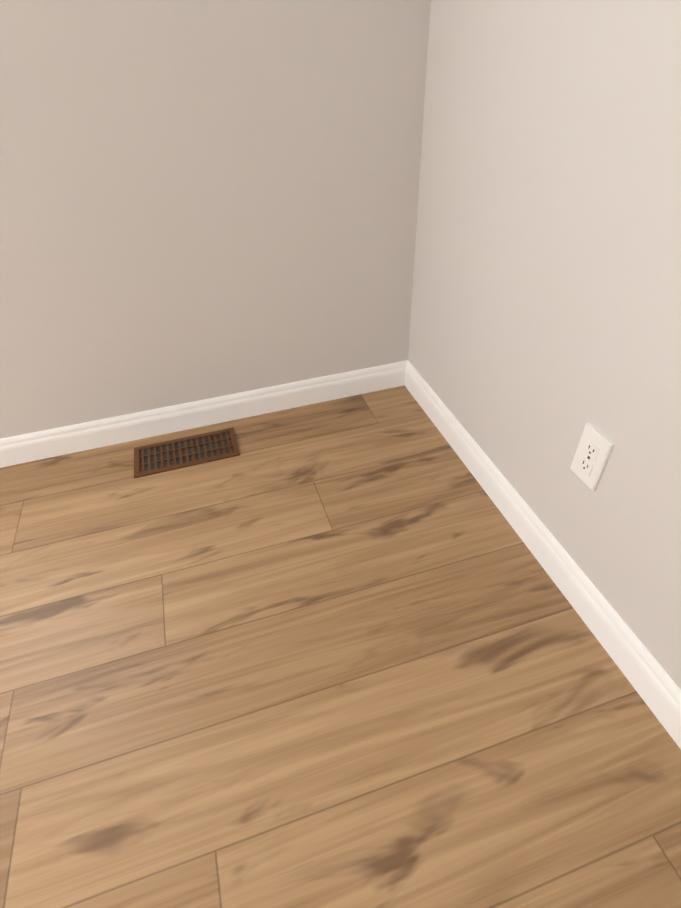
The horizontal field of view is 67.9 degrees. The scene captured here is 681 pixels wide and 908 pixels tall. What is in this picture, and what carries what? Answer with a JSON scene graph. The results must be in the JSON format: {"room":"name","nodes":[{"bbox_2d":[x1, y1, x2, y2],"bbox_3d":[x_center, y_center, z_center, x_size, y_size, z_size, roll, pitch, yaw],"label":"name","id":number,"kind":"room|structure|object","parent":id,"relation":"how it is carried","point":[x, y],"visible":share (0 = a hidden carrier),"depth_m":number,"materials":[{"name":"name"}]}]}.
{"room":"empty room","nodes":[
{"label":"empty room","id":0,"kind":"room"},
{"bbox_2d":[0,0,430,438],"bbox_3d":[-2.201,-0.703,0.577,4.970,2.440,0.200,-13,42,-12],"label":"wall","id":1,"kind":"structure","parent":0,"point":[203,199],"depth_m":1.26,"materials":[{"name":"beige paint"}]},
{"bbox_2d":[0,360,407,467],"bbox_3d":[-2.133,0.254,1.263,4.970,0.092,0.014,-13,42,-12],"label":"baseboard","id":2,"kind":"structure","parent":1,"relation":"attached to","point":[40,445],"depth_m":1.62,"materials":[{"name":"white paint"}]},
{"bbox_2d":[0,385,680,907],"bbox_3d":[-1.716,1.184,0.323,5.370,0.120,3.180,-13,42,-12],"label":"floor","id":3,"kind":"structure","parent":0,"point":[344,653],"depth_m":0.98,"materials":[{"name":"brown wood"}]},
{"bbox_2d":[134,428,239,477],"bbox_3d":[-0.473,-0.007,1.554,0.310,0.005,0.140,-13,42,-12],"label":"floor vent","id":4,"kind":"object","parent":3,"relation":"in","point":[160,457],"visible":1,"depth_m":1.55,"materials":[{"name":"brown metal"}]},
{"bbox_2d":[408,0,680,688],"bbox_3d":[0.709,-0.348,0.025,0.200,2.440,3.180,-13,42,-12],"label":"wall","id":5,"kind":"structure","parent":0,"point":[545,324],"depth_m":0.93,"materials":[{"name":"beige paint"}]},
{"bbox_2d":[405,361,680,748],"bbox_3d":[0.644,0.565,0.767,0.014,0.092,2.780,-13,42,-12],"label":"baseboard","id":6,"kind":"structure","parent":5,"relation":"attached to","point":[653,684],"depth_m":1.11,"materials":[{"name":"white paint"}]},
{"bbox_2d":[570,422,614,490],"bbox_3d":[0.476,0.006,0.965,0.010,0.115,0.070,-13,42,-12],"label":"electrical outlet","id":7,"kind":"object","parent":5,"relation":"attached to","point":[592,455],"visible":1,"depth_m":0.96,"materials":[{"name":"white plastic"}]}
]}

